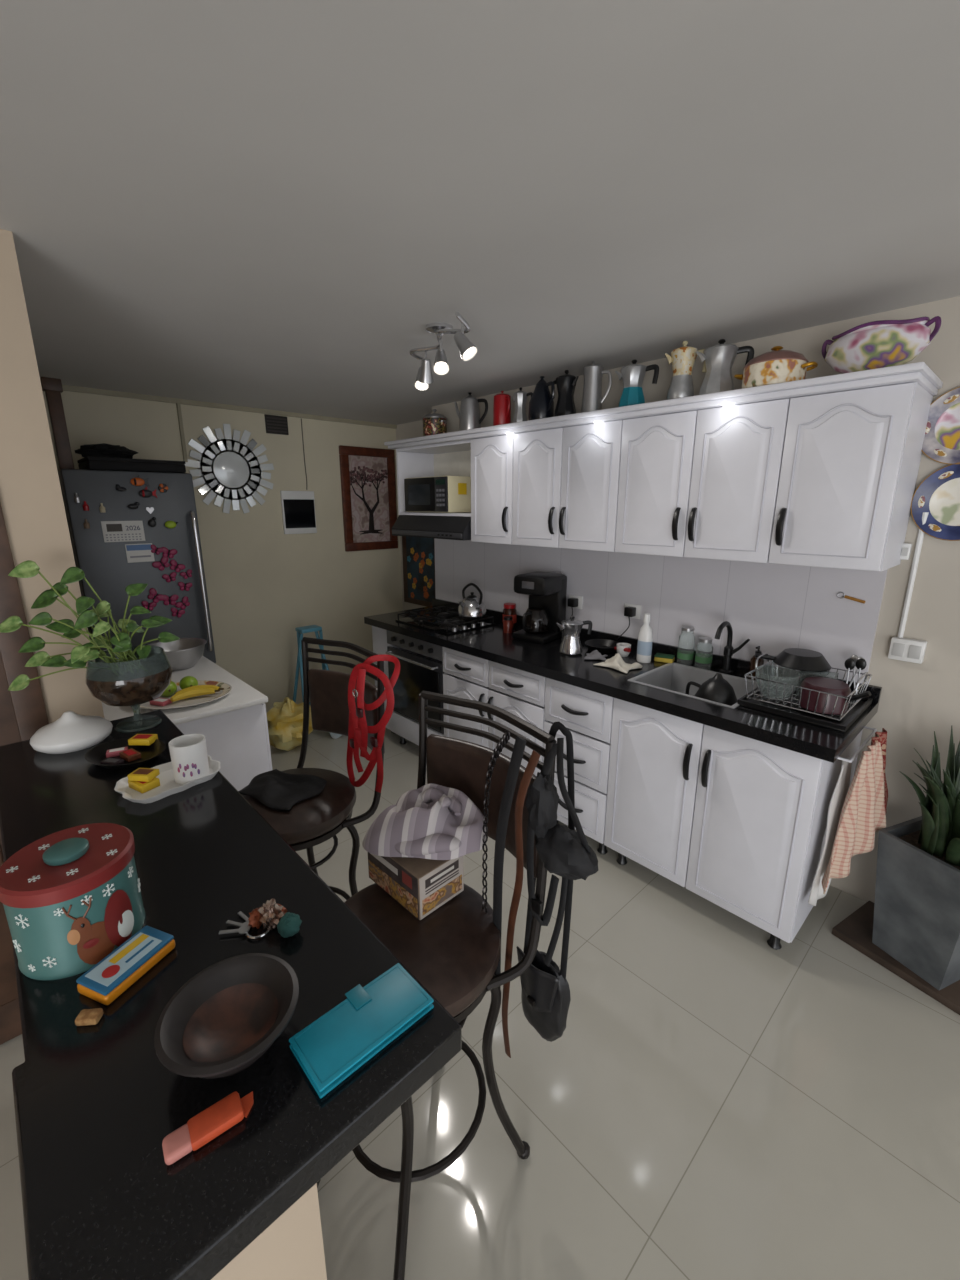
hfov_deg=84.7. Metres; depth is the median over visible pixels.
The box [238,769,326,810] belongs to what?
cloth
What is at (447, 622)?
gas hob
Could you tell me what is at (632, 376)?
moka pot
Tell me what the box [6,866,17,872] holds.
print
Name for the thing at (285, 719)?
shopping bag
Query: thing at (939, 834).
snake plant
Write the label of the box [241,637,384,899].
bar stool
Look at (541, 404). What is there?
coffee pot
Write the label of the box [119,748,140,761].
cake
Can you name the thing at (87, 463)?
serving tray
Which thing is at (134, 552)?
note card
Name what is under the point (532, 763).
belt
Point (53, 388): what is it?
wooden post
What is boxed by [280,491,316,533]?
intercom
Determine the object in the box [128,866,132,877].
print
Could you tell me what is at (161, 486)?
magnet
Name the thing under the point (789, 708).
dish rack
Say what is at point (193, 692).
banana
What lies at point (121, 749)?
print
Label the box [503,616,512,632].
spice jar
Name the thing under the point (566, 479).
upper cabinet
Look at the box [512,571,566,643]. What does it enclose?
coffee maker
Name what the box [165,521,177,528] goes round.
magnet
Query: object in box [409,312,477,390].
ceiling spotlight
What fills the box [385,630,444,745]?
oven
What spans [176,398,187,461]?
trim
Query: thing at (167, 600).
butterfly magnet
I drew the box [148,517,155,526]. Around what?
magnet
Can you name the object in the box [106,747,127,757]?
packet
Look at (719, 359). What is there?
moka pot
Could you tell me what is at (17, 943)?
print
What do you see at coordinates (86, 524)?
magnet
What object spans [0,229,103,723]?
wall
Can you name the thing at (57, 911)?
print
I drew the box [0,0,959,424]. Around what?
ceiling
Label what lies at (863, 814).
hanging towel
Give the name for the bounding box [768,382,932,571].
upper cabinet
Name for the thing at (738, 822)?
base cabinet
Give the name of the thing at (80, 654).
pothos plant
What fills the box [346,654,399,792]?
harness
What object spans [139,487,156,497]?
magnet
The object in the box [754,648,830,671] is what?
frying pan
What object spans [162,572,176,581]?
butterfly magnet
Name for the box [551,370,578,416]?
moka pot
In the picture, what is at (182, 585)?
butterfly magnet
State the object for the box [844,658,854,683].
spoon
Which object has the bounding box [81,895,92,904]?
print
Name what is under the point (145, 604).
butterfly magnet
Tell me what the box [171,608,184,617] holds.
butterfly magnet
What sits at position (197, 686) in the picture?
banana
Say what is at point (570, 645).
moka pot
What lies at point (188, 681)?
lime
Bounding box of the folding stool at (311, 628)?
[293,625,328,702]
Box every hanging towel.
[808,755,852,905]
[822,742,885,893]
[871,728,887,813]
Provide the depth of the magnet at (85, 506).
2.72 m
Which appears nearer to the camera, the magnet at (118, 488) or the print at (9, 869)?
the print at (9, 869)
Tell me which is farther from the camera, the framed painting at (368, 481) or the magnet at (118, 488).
the framed painting at (368, 481)
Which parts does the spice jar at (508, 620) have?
lid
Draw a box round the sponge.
[654,653,674,662]
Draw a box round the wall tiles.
[434,538,887,683]
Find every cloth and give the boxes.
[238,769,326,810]
[584,650,607,660]
[593,653,642,673]
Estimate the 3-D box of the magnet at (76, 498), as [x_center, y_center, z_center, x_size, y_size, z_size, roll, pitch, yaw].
[-2.059,-0.727,2.693,0.026,0.048,0.026,-13,19,-42]
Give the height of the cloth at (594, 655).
0.040 m
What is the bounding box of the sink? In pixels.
[627,662,756,708]
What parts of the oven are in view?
handle, control panel, panel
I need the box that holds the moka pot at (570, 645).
[556,616,591,655]
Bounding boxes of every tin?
[0,823,144,980]
[76,926,174,1004]
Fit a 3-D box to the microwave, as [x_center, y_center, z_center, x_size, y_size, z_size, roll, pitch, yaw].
[-0.255,-0.980,3.561,0.305,0.225,0.464,-13,19,-42]
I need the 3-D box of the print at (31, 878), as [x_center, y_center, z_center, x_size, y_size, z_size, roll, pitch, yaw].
[-0.591,0.317,0.698,0.013,0.001,0.014,-13,19,-42]
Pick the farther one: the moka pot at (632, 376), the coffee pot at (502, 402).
the coffee pot at (502, 402)
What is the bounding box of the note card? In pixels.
[125,543,154,562]
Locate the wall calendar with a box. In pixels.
[101,521,144,541]
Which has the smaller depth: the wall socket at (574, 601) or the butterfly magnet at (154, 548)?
the butterfly magnet at (154, 548)
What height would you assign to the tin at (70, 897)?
0.152 m
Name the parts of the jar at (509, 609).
lid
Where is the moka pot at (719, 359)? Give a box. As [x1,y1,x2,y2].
[696,339,753,394]
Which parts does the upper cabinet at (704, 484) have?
door panel, handle, handle, door panel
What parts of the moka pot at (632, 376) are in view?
lid, handle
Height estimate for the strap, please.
0.634 m
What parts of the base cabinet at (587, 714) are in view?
handle, handle, handle, drawer panel, drawer panel, drawer panel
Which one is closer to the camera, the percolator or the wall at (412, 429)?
the percolator
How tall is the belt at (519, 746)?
0.692 m
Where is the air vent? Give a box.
[264,414,288,434]
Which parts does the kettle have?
spout, lid, handle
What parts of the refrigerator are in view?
handle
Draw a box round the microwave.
[404,476,470,512]
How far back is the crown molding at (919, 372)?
2.02 m
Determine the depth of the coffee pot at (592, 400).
2.52 m
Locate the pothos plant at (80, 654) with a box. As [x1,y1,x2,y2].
[0,560,179,690]
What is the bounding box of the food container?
[796,671,838,694]
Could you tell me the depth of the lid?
1.37 m
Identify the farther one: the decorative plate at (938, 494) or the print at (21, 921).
the decorative plate at (938, 494)
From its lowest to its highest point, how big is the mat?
0.030 m
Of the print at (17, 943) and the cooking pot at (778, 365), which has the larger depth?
the cooking pot at (778, 365)
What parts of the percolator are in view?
spout, lid, handle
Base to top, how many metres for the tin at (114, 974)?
0.023 m
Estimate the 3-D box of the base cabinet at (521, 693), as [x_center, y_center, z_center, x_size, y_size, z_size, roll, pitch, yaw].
[0.254,0.467,3.181,0.655,0.853,0.799,-13,19,-42]
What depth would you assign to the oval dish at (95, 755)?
1.34 m
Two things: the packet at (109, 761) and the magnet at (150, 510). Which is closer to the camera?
the packet at (109, 761)
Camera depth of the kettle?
3.45 m
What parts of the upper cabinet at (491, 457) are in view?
handle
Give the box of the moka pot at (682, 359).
[665,341,706,399]
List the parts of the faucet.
spout, lever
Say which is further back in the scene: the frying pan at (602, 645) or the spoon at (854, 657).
the frying pan at (602, 645)
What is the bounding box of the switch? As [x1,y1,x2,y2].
[900,543,911,559]
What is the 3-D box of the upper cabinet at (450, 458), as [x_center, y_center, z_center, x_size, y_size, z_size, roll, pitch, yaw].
[-0.192,-1.059,3.520,0.329,0.440,0.779,-13,19,-42]
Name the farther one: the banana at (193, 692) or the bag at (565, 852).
the banana at (193, 692)
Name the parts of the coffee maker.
carafe handle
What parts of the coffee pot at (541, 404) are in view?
lid, handle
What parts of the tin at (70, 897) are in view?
lid knob, lid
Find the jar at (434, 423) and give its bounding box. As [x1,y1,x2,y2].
[422,409,446,435]
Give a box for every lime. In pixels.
[162,681,176,696]
[179,676,197,688]
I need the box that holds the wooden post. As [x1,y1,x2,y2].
[40,377,74,469]
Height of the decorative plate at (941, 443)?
0.260 m
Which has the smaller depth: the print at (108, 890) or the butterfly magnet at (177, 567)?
the print at (108, 890)
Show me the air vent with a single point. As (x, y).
(274, 424)
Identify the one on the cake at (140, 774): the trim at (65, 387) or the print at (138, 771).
the print at (138, 771)
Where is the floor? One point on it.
(713, 1101)
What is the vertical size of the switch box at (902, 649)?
0.085 m
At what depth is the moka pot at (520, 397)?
2.86 m
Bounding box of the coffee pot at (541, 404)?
[528,376,554,419]
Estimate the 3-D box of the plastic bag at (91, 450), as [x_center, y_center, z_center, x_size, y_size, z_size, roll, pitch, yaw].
[-2.090,-1.047,2.949,0.274,0.101,0.254,1,14,3]
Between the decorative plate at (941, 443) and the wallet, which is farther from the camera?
the decorative plate at (941, 443)
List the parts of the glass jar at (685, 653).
lid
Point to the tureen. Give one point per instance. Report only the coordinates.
(881, 343)
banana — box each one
[170,688,219,701]
[175,685,223,693]
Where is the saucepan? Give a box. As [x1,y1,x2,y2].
[798,677,870,714]
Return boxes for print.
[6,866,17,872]
[13,939,21,951]
[14,914,29,928]
[28,875,39,882]
[28,964,35,971]
[42,956,56,967]
[54,908,63,915]
[61,890,133,964]
[66,868,77,875]
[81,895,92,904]
[102,884,114,896]
[105,758,119,762]
[106,849,117,855]
[109,747,124,751]
[123,749,136,755]
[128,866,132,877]
[133,735,151,738]
[133,769,152,774]
[137,878,140,891]
[153,698,167,701]
[402,536,435,606]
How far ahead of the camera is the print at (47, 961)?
0.70 m
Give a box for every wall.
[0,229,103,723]
[42,391,402,712]
[211,1183,326,1279]
[396,420,425,610]
[432,296,959,902]
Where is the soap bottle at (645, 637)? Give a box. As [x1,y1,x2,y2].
[637,613,652,662]
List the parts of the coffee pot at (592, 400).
lid, handle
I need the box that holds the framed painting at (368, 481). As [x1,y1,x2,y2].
[339,445,397,551]
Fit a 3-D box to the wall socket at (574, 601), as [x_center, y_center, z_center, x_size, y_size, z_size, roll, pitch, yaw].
[0.544,-0.160,3.126,0.073,0.199,0.101,-13,19,-42]
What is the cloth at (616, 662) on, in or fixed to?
on the countertop at (490, 643)
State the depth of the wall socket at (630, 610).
2.84 m
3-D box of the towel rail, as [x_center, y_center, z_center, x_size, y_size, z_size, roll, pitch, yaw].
[1.395,0.381,1.956,0.390,0.010,0.060,-13,19,-42]
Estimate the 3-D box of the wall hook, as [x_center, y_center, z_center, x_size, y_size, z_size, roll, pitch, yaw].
[1.498,-0.171,2.127,0.012,0.038,0.100,-13,19,-40]
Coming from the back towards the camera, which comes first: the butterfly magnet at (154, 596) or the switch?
the butterfly magnet at (154, 596)
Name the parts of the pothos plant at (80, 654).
stem, stem, stem, stem, stem, stem, stem, stem, stem, stem, stem, stem, stem, stem, stem, stem, stem, stem, stem, stem, stem, stem, stem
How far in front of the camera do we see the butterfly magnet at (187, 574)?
3.11 m
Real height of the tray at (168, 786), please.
0.018 m
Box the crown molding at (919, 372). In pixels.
[384,362,942,448]
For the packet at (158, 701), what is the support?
on the platter at (197, 700)
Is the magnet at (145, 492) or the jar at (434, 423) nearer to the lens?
the magnet at (145, 492)
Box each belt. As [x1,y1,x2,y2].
[493,736,525,988]
[502,750,540,1057]
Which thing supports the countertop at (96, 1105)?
on the wall at (291, 1247)
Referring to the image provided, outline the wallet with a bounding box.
[289,963,433,1097]
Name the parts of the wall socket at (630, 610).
cord, plate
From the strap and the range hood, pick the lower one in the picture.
the strap
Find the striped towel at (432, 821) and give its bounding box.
[362,783,486,859]
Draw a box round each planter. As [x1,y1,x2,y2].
[85,646,171,731]
[872,816,959,989]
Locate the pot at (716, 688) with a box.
[685,673,737,705]
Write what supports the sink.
in the countertop at (490, 643)
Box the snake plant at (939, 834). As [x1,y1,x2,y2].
[899,725,959,866]
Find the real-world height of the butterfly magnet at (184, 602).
0.076 m
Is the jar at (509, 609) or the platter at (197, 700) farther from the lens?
the jar at (509, 609)
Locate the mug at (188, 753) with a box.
[168,734,209,784]
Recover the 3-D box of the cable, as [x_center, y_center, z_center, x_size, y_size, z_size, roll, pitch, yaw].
[-1.380,-1.456,4.142,0.012,0.530,0.008,-13,19,-42]
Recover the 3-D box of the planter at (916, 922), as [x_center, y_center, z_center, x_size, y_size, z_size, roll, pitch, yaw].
[1.662,0.953,1.917,0.300,0.480,0.300,-6,15,-21]
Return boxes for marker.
[162,1091,253,1164]
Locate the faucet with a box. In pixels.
[714,621,749,673]
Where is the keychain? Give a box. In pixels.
[219,898,301,938]
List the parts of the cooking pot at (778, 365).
handle, lid, knob, handle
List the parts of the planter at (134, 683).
stem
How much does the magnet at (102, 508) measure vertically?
0.048 m
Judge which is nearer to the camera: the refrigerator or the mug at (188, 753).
the mug at (188, 753)
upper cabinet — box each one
[396,440,470,516]
[471,434,513,544]
[512,420,622,551]
[615,398,790,562]
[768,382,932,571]
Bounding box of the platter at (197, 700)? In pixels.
[140,680,231,709]
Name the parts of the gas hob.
burner, burner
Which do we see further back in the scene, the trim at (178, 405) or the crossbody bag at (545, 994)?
the trim at (178, 405)
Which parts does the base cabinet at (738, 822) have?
door panel, handle, handle, door panel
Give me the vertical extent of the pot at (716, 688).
0.245 m
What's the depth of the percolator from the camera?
3.13 m
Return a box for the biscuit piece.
[75,1008,102,1025]
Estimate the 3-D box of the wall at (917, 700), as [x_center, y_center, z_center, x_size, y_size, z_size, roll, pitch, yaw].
[1.803,-0.047,2.174,0.430,2.350,5.800,-13,19,-42]
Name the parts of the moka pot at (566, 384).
lid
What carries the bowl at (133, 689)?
on the planter at (134, 683)
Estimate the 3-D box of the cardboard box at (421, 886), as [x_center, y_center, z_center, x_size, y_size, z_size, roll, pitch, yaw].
[-0.157,0.542,1.271,0.202,0.110,0.137,14,20,43]
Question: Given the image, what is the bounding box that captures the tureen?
[822,316,940,373]
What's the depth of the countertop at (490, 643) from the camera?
2.47 m
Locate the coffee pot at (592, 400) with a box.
[581,361,611,412]
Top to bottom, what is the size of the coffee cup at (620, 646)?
0.060 m
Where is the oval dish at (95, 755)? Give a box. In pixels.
[85,738,165,768]
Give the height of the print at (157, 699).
0.001 m
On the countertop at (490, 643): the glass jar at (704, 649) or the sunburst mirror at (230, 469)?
the glass jar at (704, 649)
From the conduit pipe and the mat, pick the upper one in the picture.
the conduit pipe
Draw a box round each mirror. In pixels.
[184,424,273,513]
[213,452,248,487]
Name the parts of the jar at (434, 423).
lid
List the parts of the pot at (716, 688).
handle, lid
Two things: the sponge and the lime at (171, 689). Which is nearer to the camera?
the lime at (171, 689)
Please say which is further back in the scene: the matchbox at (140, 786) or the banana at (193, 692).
the banana at (193, 692)
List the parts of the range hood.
trim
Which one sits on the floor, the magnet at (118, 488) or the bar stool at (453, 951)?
the bar stool at (453, 951)
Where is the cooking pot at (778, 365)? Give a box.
[734,346,817,388]
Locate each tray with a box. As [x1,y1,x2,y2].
[77,456,185,472]
[114,755,220,803]
[737,688,871,731]
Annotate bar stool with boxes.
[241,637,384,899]
[317,691,556,1279]
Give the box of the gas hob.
[395,606,497,634]
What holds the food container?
in the dish rack
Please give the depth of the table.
2.21 m
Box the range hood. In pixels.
[392,515,470,540]
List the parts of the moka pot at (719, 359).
lid, knob, handle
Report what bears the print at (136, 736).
on the cake at (138, 739)
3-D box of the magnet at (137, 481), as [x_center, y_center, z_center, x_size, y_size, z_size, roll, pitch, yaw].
[-1.850,-0.867,2.866,0.087,0.062,0.021,-13,19,-42]
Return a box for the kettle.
[458,583,485,617]
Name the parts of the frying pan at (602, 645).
handle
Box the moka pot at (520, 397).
[511,387,532,422]
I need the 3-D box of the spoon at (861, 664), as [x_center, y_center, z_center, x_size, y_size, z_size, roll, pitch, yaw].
[1.480,0.149,2.056,0.027,0.160,0.036,1,14,3]
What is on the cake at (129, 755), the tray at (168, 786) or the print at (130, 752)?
the print at (130, 752)
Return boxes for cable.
[301,418,306,489]
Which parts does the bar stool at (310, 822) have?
seat, post, leg, rail, rail, rail, leg, post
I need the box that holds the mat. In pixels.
[832,901,959,1014]
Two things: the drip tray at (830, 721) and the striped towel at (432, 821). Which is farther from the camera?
the drip tray at (830, 721)
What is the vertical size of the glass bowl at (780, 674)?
0.100 m
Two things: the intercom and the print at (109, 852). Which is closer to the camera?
the print at (109, 852)
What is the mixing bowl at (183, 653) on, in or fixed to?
on the table
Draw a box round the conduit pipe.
[897,512,928,637]
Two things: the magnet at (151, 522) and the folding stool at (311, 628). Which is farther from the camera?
the folding stool at (311, 628)
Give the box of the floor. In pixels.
[0,728,959,1279]
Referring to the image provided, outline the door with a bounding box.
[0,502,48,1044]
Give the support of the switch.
attached to the wall at (917, 700)
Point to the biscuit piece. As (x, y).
(86, 1016)
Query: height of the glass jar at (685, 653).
0.185 m
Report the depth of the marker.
0.53 m
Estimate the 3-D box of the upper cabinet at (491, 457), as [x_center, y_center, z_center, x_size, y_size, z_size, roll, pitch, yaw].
[0.173,-0.880,3.124,0.388,0.590,0.341,-13,19,-42]
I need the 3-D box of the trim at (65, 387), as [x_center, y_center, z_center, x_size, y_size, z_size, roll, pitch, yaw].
[-1.709,-1.653,3.763,2.670,0.030,0.018,-13,19,-42]
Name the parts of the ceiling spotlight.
lamp shade, bulb, lamp shade, arm, bulb, lamp shade, lamp shade, bulb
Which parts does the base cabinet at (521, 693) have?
handle, drawer panel, door panel, handle, handle, handle, door panel, drawer panel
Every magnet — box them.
[74,493,80,502]
[83,501,88,510]
[83,519,89,528]
[99,503,105,512]
[116,484,126,491]
[127,502,139,508]
[131,475,149,486]
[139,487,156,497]
[141,601,156,610]
[146,507,153,513]
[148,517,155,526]
[148,588,162,602]
[151,545,162,554]
[152,557,169,570]
[158,484,167,492]
[162,547,176,558]
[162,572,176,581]
[163,595,178,604]
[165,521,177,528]
[170,560,184,571]
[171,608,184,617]
[175,596,189,608]
[178,582,191,590]
[180,569,191,578]
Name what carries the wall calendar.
attached to the refrigerator
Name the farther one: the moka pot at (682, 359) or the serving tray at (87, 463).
the serving tray at (87, 463)
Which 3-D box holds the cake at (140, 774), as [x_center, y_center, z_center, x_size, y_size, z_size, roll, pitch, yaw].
[-0.757,0.303,1.186,0.050,0.015,0.036,2,14,6]
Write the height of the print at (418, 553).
0.800 m
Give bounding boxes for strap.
[482,730,509,912]
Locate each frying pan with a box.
[585,639,630,652]
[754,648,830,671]
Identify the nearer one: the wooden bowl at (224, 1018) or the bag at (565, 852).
the wooden bowl at (224, 1018)
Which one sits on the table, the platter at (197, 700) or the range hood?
the platter at (197, 700)
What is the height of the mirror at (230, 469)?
0.250 m
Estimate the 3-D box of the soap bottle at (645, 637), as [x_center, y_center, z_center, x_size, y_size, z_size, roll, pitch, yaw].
[0.828,-0.011,2.639,0.057,0.247,0.075,-13,19,-42]
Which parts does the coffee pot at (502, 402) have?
handle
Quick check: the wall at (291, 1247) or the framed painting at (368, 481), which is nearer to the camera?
the wall at (291, 1247)
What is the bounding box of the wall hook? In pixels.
[837,592,865,603]
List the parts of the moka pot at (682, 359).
lid, handle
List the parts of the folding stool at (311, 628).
leg, leg, seat, leg, leg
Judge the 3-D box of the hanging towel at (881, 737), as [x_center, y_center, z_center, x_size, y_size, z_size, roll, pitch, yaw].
[1.499,0.524,1.981,0.150,0.361,0.077,-13,19,-42]
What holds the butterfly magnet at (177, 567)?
attached to the refrigerator
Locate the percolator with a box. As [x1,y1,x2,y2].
[454,392,487,430]
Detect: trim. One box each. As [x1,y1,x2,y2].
[62,385,396,428]
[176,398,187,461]
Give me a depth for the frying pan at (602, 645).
2.92 m
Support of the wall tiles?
attached to the wall at (917, 700)
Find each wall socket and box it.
[568,595,582,618]
[616,603,640,639]
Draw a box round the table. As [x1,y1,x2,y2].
[102,656,271,790]
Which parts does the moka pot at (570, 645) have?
lid, handle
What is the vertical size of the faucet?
0.258 m
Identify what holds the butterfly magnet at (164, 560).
attached to the refrigerator
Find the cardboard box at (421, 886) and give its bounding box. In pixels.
[368,852,463,919]
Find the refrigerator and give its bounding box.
[58,469,215,663]
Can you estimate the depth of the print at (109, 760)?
1.28 m
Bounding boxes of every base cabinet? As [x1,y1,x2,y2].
[442,647,545,775]
[543,678,613,853]
[604,698,862,949]
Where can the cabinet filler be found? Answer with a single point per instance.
(379, 635)
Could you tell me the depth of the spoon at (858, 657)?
2.08 m
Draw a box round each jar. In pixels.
[422,409,446,435]
[503,603,516,627]
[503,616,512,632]
[677,626,694,665]
[695,637,712,668]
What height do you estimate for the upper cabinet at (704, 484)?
0.590 m
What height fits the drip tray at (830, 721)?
0.022 m
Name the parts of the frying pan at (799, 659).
handle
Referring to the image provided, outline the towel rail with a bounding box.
[837,726,876,762]
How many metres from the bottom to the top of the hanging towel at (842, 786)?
0.550 m
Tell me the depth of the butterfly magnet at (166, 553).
3.02 m
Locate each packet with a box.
[100,758,124,764]
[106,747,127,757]
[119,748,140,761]
[149,698,171,705]
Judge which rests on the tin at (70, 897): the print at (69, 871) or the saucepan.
the print at (69, 871)
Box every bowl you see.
[85,666,171,705]
[148,638,206,670]
[154,953,298,1078]
[755,665,801,699]
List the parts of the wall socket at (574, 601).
plate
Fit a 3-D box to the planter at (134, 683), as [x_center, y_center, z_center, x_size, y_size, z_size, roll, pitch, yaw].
[-0.994,0.142,1.510,0.208,0.213,0.208,-13,19,-42]
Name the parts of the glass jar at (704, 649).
lid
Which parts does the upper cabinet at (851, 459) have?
handle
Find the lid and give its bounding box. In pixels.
[30,711,112,753]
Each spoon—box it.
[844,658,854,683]
[849,657,865,686]
[850,655,857,688]
[855,658,866,694]
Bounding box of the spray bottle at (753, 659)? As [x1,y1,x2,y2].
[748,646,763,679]
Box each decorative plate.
[910,462,959,540]
[921,387,959,463]
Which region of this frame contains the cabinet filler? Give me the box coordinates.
[372,626,395,733]
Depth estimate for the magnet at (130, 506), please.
2.86 m
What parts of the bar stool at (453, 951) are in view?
leg, post, seat, rail, rail, rail, leg, post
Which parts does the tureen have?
handle, handle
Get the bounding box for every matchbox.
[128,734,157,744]
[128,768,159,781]
[128,777,159,792]
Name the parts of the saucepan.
handle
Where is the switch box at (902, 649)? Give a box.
[888,636,926,663]
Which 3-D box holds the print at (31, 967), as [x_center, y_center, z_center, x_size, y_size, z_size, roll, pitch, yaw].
[-0.599,0.438,0.704,0.011,0.012,0.001,3,15,11]
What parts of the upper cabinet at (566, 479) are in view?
door panel, handle, handle, door panel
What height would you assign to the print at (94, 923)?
0.105 m
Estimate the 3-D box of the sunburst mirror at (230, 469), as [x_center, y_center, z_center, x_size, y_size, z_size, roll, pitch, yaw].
[-1.788,-1.226,3.794,0.621,0.616,0.021,-13,19,-42]
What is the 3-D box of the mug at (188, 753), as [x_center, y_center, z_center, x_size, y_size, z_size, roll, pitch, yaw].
[-0.662,0.273,1.220,0.075,0.095,0.094,7,16,26]
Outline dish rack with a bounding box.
[737,653,871,731]
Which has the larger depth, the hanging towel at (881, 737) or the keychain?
the hanging towel at (881, 737)
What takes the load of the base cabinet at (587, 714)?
on the floor
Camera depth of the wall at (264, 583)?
4.12 m
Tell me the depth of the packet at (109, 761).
1.28 m
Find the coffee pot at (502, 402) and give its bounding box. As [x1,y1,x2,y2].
[493,391,510,425]
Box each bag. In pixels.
[74,443,137,458]
[266,697,312,750]
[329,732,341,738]
[517,722,574,1041]
[525,738,597,966]
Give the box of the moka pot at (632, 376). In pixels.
[615,360,658,406]
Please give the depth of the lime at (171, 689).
2.20 m
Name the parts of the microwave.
door, control panel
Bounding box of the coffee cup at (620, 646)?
[617,643,630,656]
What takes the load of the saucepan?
in the dish rack
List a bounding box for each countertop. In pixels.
[0,710,461,1279]
[364,598,881,762]
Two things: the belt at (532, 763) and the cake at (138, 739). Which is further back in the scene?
the cake at (138, 739)
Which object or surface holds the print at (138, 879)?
attached to the tin at (70, 897)

